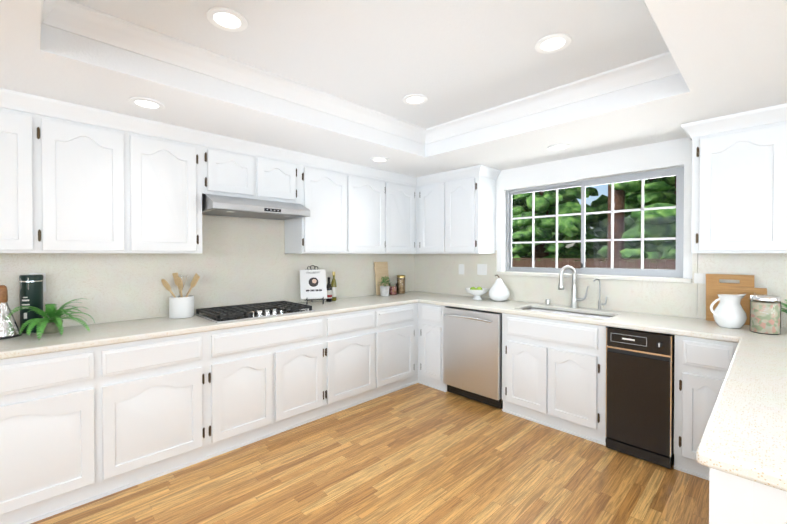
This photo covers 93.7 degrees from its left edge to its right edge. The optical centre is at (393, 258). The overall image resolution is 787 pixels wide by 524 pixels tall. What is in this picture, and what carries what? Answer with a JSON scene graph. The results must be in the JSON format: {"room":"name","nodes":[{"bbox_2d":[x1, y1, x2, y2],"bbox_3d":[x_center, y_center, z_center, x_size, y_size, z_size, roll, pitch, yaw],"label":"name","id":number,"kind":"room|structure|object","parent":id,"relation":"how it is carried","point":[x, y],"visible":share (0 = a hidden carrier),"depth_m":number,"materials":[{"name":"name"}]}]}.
{"room":"kitchen","nodes":[
{"label":"kitchen","id":0,"kind":"room"},
{"bbox_2d":[68,215,360,326],"bbox_3d":[-2.303,0.054,2.419,7.350,2.620,0.150,-1,1,-44],"label":"wall","id":1,"kind":"structure","parent":0,"point":[177,253],"depth_m":2.87,"materials":[{"name":"white paint"}]},
{"bbox_2d":[0,88,39,252],"bbox_3d":[-2.318,-0.468,2.049,0.485,0.881,0.348,-1,1,-44],"label":"upper cabinet","id":2,"kind":"object","parent":1,"relation":"attached to","point":[19,111],"depth_m":2.05,"materials":[{"name":"white wood"}]},
{"bbox_2d":[40,96,131,252],"bbox_3d":[-1.993,-0.472,2.365,0.421,0.881,0.348,-1,1,-44],"label":"upper cabinet","id":3,"kind":"object","parent":1,"relation":"attached to","point":[75,178],"depth_m":2.24,"materials":[{"name":"white wood"}]},
{"bbox_2d":[132,116,203,252],"bbox_3d":[-1.681,-0.475,2.669,0.450,0.881,0.348,-1,1,-44],"label":"upper cabinet","id":4,"kind":"object","parent":1,"relation":"attached to","point":[168,159],"depth_m":2.54,"materials":[{"name":"white wood"}]},
{"bbox_2d":[0,215,415,329],"bbox_3d":[-1.375,0.044,3.206,4.618,0.799,0.012,-1,1,-44],"label":"backsplash","id":5,"kind":"structure","parent":1,"relation":"attached to","point":[239,261],"depth_m":3.03,"materials":[{"name":"beige paint"}]},
{"bbox_2d":[29,273,45,291],"bbox_3d":[-2.254,0.155,2.339,0.075,0.120,0.006,-1,1,-44],"label":"outlet","id":6,"kind":"object","parent":5,"relation":"attached to","point":[44,274],"depth_m":2.36,"materials":[{"name":"white plastic"}]},
{"bbox_2d":[204,132,259,199],"bbox_3d":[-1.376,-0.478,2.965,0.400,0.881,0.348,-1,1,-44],"label":"upper cabinet","id":7,"kind":"object","parent":1,"relation":"attached to","point":[231,165],"depth_m":2.84,"materials":[{"name":"white wood"}]},
{"bbox_2d":[260,144,303,253],"bbox_3d":[-1.088,-0.482,3.246,0.405,0.881,0.348,-1,1,-44],"label":"upper cabinet","id":8,"kind":"object","parent":1,"relation":"attached to","point":[281,170],"depth_m":3.18,"materials":[{"name":"white wood"}]},
{"bbox_2d":[202,194,309,219],"bbox_3d":[-1.168,-0.416,3.062,0.790,0.128,0.499,-1,1,-44],"label":"range hood","id":9,"kind":"object","parent":8,"relation":"attached to","point":[220,205],"visible":0.96,"depth_m":2.90,"materials":[{"name":"silver metal"}]},
{"bbox_2d":[304,153,351,253],"bbox_3d":[-0.756,-0.485,3.569,0.521,0.881,0.348,-1,1,-44],"label":"upper cabinet","id":10,"kind":"object","parent":1,"relation":"attached to","point":[327,182],"depth_m":3.46,"materials":[{"name":"white wood"}]},
{"bbox_2d":[352,164,387,253],"bbox_3d":[-0.387,-0.489,3.928,0.509,0.881,0.348,-1,1,-44],"label":"upper cabinet","id":11,"kind":"object","parent":1,"relation":"attached to","point":[369,185],"depth_m":3.82,"materials":[{"name":"white wood"}]},
{"bbox_2d":[388,172,415,253],"bbox_3d":[-0.039,-0.493,4.266,0.461,0.881,0.348,-1,1,-44],"label":"upper cabinet","id":12,"kind":"object","parent":1,"relation":"attached to","point":[401,188],"depth_m":4.15,"materials":[{"name":"white wood"}]},
{"bbox_2d":[31,383,708,523],"bbox_3d":[0.206,1.454,-0.251,7.500,0.120,7.500,-1,1,-44],"label":"floor","id":13,"kind":"structure","parent":0,"point":[417,453],"depth_m":2.27,"materials":[{"name":"brown wood"}]},
{"bbox_2d":[0,303,448,523],"bbox_3d":[-1.039,0.924,2.871,4.618,0.870,0.976,-1,1,-44],"label":"base cabinet","id":14,"kind":"object","parent":13,"relation":"on","point":[78,427],"depth_m":2.37,"materials":[{"name":"white wood"}]},
{"bbox_2d":[0,291,450,359],"bbox_3d":[-1.155,0.467,2.985,4.618,0.038,0.644,-1,1,-44],"label":"countertop","id":15,"kind":"structure","parent":14,"relation":"on","point":[101,334],"depth_m":2.42,"materials":[{"name":"beige stone"}]},
{"bbox_2d":[0,285,21,338],"bbox_3d":[-2.261,0.305,2.128,0.164,0.301,0.164,-1,1,-44],"label":"grater","id":16,"kind":"object","parent":15,"relation":"on","point":[9,328],"visible":0.98,"depth_m":2.12,"materials":[{"name":"silver metal"}]},
{"bbox_2d":[19,274,43,332],"bbox_3d":[-2.231,0.278,2.276,0.107,0.352,0.108,-1,1,-44],"label":"tin","id":17,"kind":"object","parent":15,"relation":"on","point":[31,290],"visible":0.94,"depth_m":2.24,"materials":[{"name":"teal"}]},
{"bbox_2d":[7,298,94,339],"bbox_3d":[-2.032,0.357,2.207,0.390,0.197,0.312,-1,1,-44],"label":"fern","id":18,"kind":"object","parent":15,"relation":"on","point":[47,325],"visible":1,"depth_m":2.21,"materials":[{"name":"green plant"}]},
{"bbox_2d":[161,272,199,318],"bbox_3d":[-1.617,0.278,2.799,0.229,0.341,0.172,-1,1,-44],"label":"utensil crock","id":19,"kind":"object","parent":15,"relation":"on","point":[181,306],"visible":0.98,"depth_m":2.76,"materials":[{"name":"white ceramic"}]},
{"bbox_2d":[194,301,314,322],"bbox_3d":[-1.125,0.424,3.024,0.787,0.044,0.523,-1,1,-44],"label":"cooktop","id":20,"kind":"object","parent":15,"relation":"in","point":[222,314],"visible":0.98,"depth_m":2.93,"materials":[{"name":"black metal"}]},
{"bbox_2d":[300,265,326,304],"bbox_3d":[-0.760,0.253,3.557,0.277,0.367,0.263,-1,1,-44],"label":"cookbook stand","id":21,"kind":"object","parent":15,"relation":"on","point":[313,286],"visible":0.98,"depth_m":3.56,"materials":[{"name":"white"}]},
{"bbox_2d":[326,277,331,301],"bbox_3d":[-0.652,0.315,3.729,0.062,0.246,0.062,-1,1,-44],"label":"bottle","id":22,"kind":"object","parent":15,"relation":"on","point":[329,293],"visible":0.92,"depth_m":3.71,"materials":[{"name":"black glass"}]},
{"bbox_2d":[331,272,336,300],"bbox_3d":[-0.615,0.287,3.803,0.057,0.300,0.057,-1,1,-44],"label":"olive oil bottle","id":23,"kind":"object","parent":15,"relation":"on","point":[334,289],"visible":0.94,"depth_m":3.78,"materials":[{"name":"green glass"}]},
{"bbox_2d":[374,262,388,294],"bbox_3d":[-0.134,0.237,4.358,0.210,0.388,0.062,-1,1,-44],"label":"paddle cutting board","id":24,"kind":"object","parent":15,"relation":"on","point":[381,269],"visible":0.62,"depth_m":4.33,"materials":[{"name":"brown wood"}]},
{"bbox_2d":[380,276,393,295],"bbox_3d":[-0.098,0.317,4.222,0.191,0.231,0.175,-1,1,-44],"label":"herb plant","id":25,"kind":"object","parent":15,"relation":"on","point":[384,290],"visible":1,"depth_m":4.19,"materials":[{"name":"green plant"}]},
{"bbox_2d":[389,283,396,294],"bbox_3d":[-0.005,0.365,4.367,0.097,0.133,0.097,-1,1,-44],"label":"jar","id":26,"kind":"object","parent":15,"relation":"on","point":[392,290],"visible":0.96,"depth_m":4.34,"materials":[{"name":"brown glass"}]},
{"bbox_2d":[397,275,404,293],"bbox_3d":[0.092,0.318,4.482,0.103,0.224,0.103,-1,1,-44],"label":"jar","id":27,"kind":"object","parent":15,"relation":"on","point":[400,285],"visible":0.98,"depth_m":4.44,"materials":[{"name":"gold glass"}]},
{"bbox_2d":[420,295,786,341],"bbox_3d":[1.686,0.467,2.914,0.644,0.038,3.388,-1,1,-44],"label":"countertop","id":28,"kind":"structure","parent":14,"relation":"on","point":[665,324],"depth_m":2.80,"materials":[{"name":"beige stone"}]},
{"bbox_2d":[465,287,489,299],"bbox_3d":[0.885,0.365,3.907,0.260,0.142,0.260,-1,1,-44],"label":"fruit bowl","id":29,"kind":"object","parent":28,"relation":"on","point":[477,292],"visible":1,"depth_m":3.85,"materials":[{"name":"white ceramic"}]},
{"bbox_2d":[489,275,509,300],"bbox_3d":[1.083,0.304,3.782,0.212,0.266,0.212,-1,1,-44],"label":"pear","id":30,"kind":"object","parent":28,"relation":"on","point":[499,290],"visible":1,"depth_m":3.71,"materials":[{"name":"white ceramic"}]},
{"bbox_2d":[524,308,610,318],"bbox_3d":[1.448,0.593,3.138,0.420,0.214,0.800,-1,1,-44],"label":"sink","id":31,"kind":"object","parent":28,"relation":"in","point":[571,313],"visible":0.12,"depth_m":3.29,"materials":[{"name":"silver metal"}]},
{"bbox_2d":[558,265,588,307],"bbox_3d":[1.599,0.255,3.279,0.155,0.378,0.227,-1,1,-44],"label":"faucet","id":32,"kind":"object","parent":28,"relation":"on","point":[574,300],"visible":1,"depth_m":3.30,"materials":[{"name":"silver metal"}]},
{"bbox_2d":[593,278,606,309],"bbox_3d":[1.763,0.308,3.146,0.077,0.273,0.094,-1,1,-44],"label":"filter faucet","id":33,"kind":"object","parent":28,"relation":"on","point":[599,304],"visible":1,"depth_m":3.16,"materials":[{"name":"silver metal"}]},
{"bbox_2d":[706,274,766,324],"bbox_3d":[2.365,0.283,2.555,0.062,0.340,0.310,-1,1,-44],"label":"cutting boards","id":34,"kind":"object","parent":28,"relation":"on","point":[715,286],"visible":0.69,"depth_m":2.55,"materials":[{"name":"brown wood"}]},
{"bbox_2d":[443,307,502,408],"bbox_3d":[0.909,0.919,3.648,0.686,0.862,0.606,-1,1,-44],"label":"dishwasher","id":35,"kind":"object","parent":13,"relation":"on","point":[472,355],"visible":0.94,"depth_m":3.41,"materials":[{"name":"silver metal"}]},
{"bbox_2d":[502,313,606,429],"bbox_3d":[1.456,0.921,3.168,0.627,0.870,0.826,-1,1,-44],"label":"base cabinet","id":36,"kind":"object","parent":13,"relation":"on","point":[549,366],"depth_m":2.95,"materials":[{"name":"white wood"}]},
{"bbox_2d":[605,327,674,468],"bbox_3d":[1.861,0.929,2.707,0.634,0.864,0.380,-1,1,-44],"label":"trash compactor","id":37,"kind":"object","parent":13,"relation":"on","point":[639,394],"visible":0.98,"depth_m":2.48,"materials":[{"name":"black metal"}]},
{"bbox_2d":[560,335,737,523],"bbox_3d":[1.509,0.935,1.857,2.380,0.870,0.332,-1,1,-44],"label":"base cabinet","id":38,"kind":"object","parent":13,"relation":"on","point":[701,366],"depth_m":2.31,"materials":[{"name":"white wood"}]},
{"bbox_2d":[716,470,786,523],"bbox_3d":[1.925,0.940,1.430,2.380,0.870,0.860,-1,1,-44],"label":"base cabinet","id":39,"kind":"object","parent":13,"relation":"on","point":[739,500],"depth_m":0.86,"materials":[{"name":"white wood"}]},
{"bbox_2d":[696,335,786,491],"bbox_3d":[1.682,0.487,1.191,1.737,0.038,0.925,-1,1,-44],"label":"countertop","id":40,"kind":"structure","parent":39,"relation":"on","point":[744,434],"depth_m":1.08,"materials":[{"name":"beige stone"}]},
{"bbox_2d":[736,325,786,334],"bbox_3d":[2.534,0.477,2.013,0.330,0.038,0.914,-1,1,-44],"label":"countertop","id":41,"kind":"structure","parent":39,"relation":"on","point":[745,327],"depth_m":2.35,"materials":[{"name":"beige stone"}]},
{"bbox_2d":[710,294,746,328],"bbox_3d":[2.205,0.344,2.429,0.166,0.218,0.176,-1,1,-44],"label":"pitcher","id":42,"kind":"object","parent":41,"relation":"on","point":[728,312],"visible":1,"depth_m":2.38,"materials":[{"name":"white ceramic"}]},
{"bbox_2d":[749,294,781,334],"bbox_3d":[2.270,0.341,2.254,0.139,0.227,0.139,-1,1,-44],"label":"pasta jar","id":43,"kind":"object","parent":41,"relation":"on","point":[765,315],"visible":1,"depth_m":2.21,"materials":[{"name":"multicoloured glass"}]},
{"bbox_2d":[781,301,786,312],"bbox_3d":[2.460,0.360,2.276,0.187,0.189,0.212,-1,1,-44],"label":"fern","id":44,"kind":"object","parent":41,"relation":"on","point":[784,310],"visible":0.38,"depth_m":2.29,"materials":[{"name":"green plant"}]},
{"bbox_2d":[0,0,786,176],"bbox_3d":[0.206,-1.055,-0.279,7.500,0.342,7.500,-1,1,-44],"label":"ceiling","id":45,"kind":"structure","parent":0,"point":[450,60],"depth_m":2.01,"materials":[{"name":"white paint"}]},
{"bbox_2d":[128,97,164,109],"bbox_3d":[-1.447,-0.906,2.167,0.180,0.010,0.180,-1,1,-44],"label":"recessed light","id":46,"kind":"object","parent":45,"relation":"in","point":[146,103],"visible":0.98,"depth_m":2.16,"materials":[{"name":"white plastic"}]},
{"bbox_2d":[206,7,247,31],"bbox_3d":[-0.785,-1.123,1.742,0.180,0.010,0.180,-1,1,-44],"label":"recessed light","id":47,"kind":"object","parent":45,"relation":"in","point":[227,19],"visible":1,"depth_m":1.74,"materials":[{"name":"white plastic"}]},
{"bbox_2d":[41,0,679,143],"bbox_3d":[0.042,-1.077,1.809,2.552,0.105,1.910,-1,1,-44],"label":"crown molding","id":48,"kind":"structure","parent":45,"relation":"attached to","point":[70,16],"depth_m":2.21,"materials":[{"name":"white wood"}]},
{"bbox_2d":[370,157,388,161],"bbox_3d":[-0.129,-0.920,3.450,0.180,0.010,0.180,-1,1,-44],"label":"recessed light","id":49,"kind":"object","parent":45,"relation":"in","point":[379,159],"visible":1,"depth_m":3.44,"materials":[{"name":"white"}]},
{"bbox_2d":[402,94,427,104],"bbox_3d":[0.154,-1.133,2.641,0.180,0.010,0.180,-1,1,-44],"label":"recessed light","id":50,"kind":"object","parent":45,"relation":"in","point":[415,99],"visible":0.98,"depth_m":2.64,"materials":[{"name":"white plastic"}]},
{"bbox_2d":[535,33,571,53],"bbox_3d":[0.838,-1.126,1.939,0.180,0.010,0.180,-1,1,-44],"label":"recessed light","id":51,"kind":"object","parent":45,"relation":"in","point":[552,43],"visible":1,"depth_m":1.93,"materials":[{"name":"white plastic"}]},
{"bbox_2d":[547,144,569,150],"bbox_3d":[1.365,-0.916,3.055,0.180,0.010,0.180,-1,1,-44],"label":"recessed light","id":52,"kind":"object","parent":45,"relation":"in","point":[557,147],"visible":1,"depth_m":3.06,"materials":[{"name":"white"}]},
{"bbox_2d":[420,137,781,326],"bbox_3d":[2.840,0.055,2.296,0.150,2.620,7.200,-1,1,-44],"label":"wall","id":53,"kind":"structure","parent":0,"point":[675,153],"depth_m":3.21,"materials":[{"name":"white paint"}]},
{"bbox_2d":[420,172,443,253],"bbox_3d":[0.558,-0.493,4.276,0.347,0.881,0.362,-1,1,-44],"label":"upper cabinet","id":54,"kind":"object","parent":53,"relation":"attached to","point":[431,186],"depth_m":4.15,"materials":[{"name":"white wood"}]},
{"bbox_2d":[444,165,495,253],"bbox_3d":[0.815,-0.490,4.012,0.347,0.881,0.375,-1,1,-44],"label":"upper cabinet","id":55,"kind":"object","parent":53,"relation":"attached to","point":[470,192],"depth_m":3.86,"materials":[{"name":"white wood"}]},
{"bbox_2d":[496,271,691,282],"bbox_3d":[1.704,0.165,3.394,0.119,0.035,1.640,-1,1,-44],"label":"window sill","id":56,"kind":"structure","parent":53,"relation":"attached to","point":[635,278],"depth_m":3.18,"materials":[{"name":"white paint"}]},
{"bbox_2d":[506,167,683,277],"bbox_3d":[1.760,-0.287,3.444,0.062,0.870,1.530,-1,1,-44],"label":"window","id":57,"kind":"structure","parent":53,"relation":"in","point":[678,172],"depth_m":3.26,"materials":[{"name":"silver metal"}]},
{"bbox_2d":[416,250,786,326],"bbox_3d":[1.693,0.183,3.357,0.012,0.519,4.018,-1,1,-44],"label":"backsplash","id":58,"kind":"structure","parent":53,"relation":"attached to","point":[435,273],"depth_m":3.12,"materials":[{"name":"beige paint"}]},
{"bbox_2d":[459,264,463,274],"bbox_3d":[0.786,0.128,4.275,0.006,0.120,0.075,-1,1,-44],"label":"outlet","id":59,"kind":"object","parent":58,"relation":"attached to","point":[461,266],"depth_m":4.27,"materials":[{"name":"white plastic"}]},
{"bbox_2d":[477,264,486,274],"bbox_3d":[0.978,0.125,4.078,0.006,0.120,0.120,-1,1,-44],"label":"outlet","id":60,"kind":"object","parent":58,"relation":"attached to","point":[481,268],"depth_m":4.08,"materials":[{"name":"white plastic"}]},
{"bbox_2d":[694,273,705,283],"bbox_3d":[2.296,0.150,2.724,0.006,0.075,0.120,-1,1,-44],"label":"outlet","id":61,"kind":"object","parent":58,"relation":"attached to","point":[698,277],"depth_m":2.74,"materials":[{"name":"white plastic"}]},
{"bbox_2d":[688,103,786,252],"bbox_3d":[2.315,-0.473,2.471,0.347,0.881,0.459,-1,1,-44],"label":"upper cabinet","id":62,"kind":"object","parent":53,"relation":"attached to","point":[739,160],"depth_m":2.34,"materials":[{"name":"white wood"}]},
{"label":"outside","id":63,"kind":"structure","parent":0,"visible":0},
{"bbox_3d":[13.667,1.831,23.460,44.840,0.200,52.000,-1,1,-44],"label":"ground","id":64,"kind":"structure","parent":63,"visible":0},
{"bbox_2d":[512,176,675,269],"bbox_3d":[6.999,-6.541,18.117,15.910,16.660,25.843,-1,1,-44],"label":"trees","id":65,"kind":"object","parent":64,"relation":"on","point":[625,194],"depth_m":10.95,"materials":[{"name":"green plant"}]}
]}

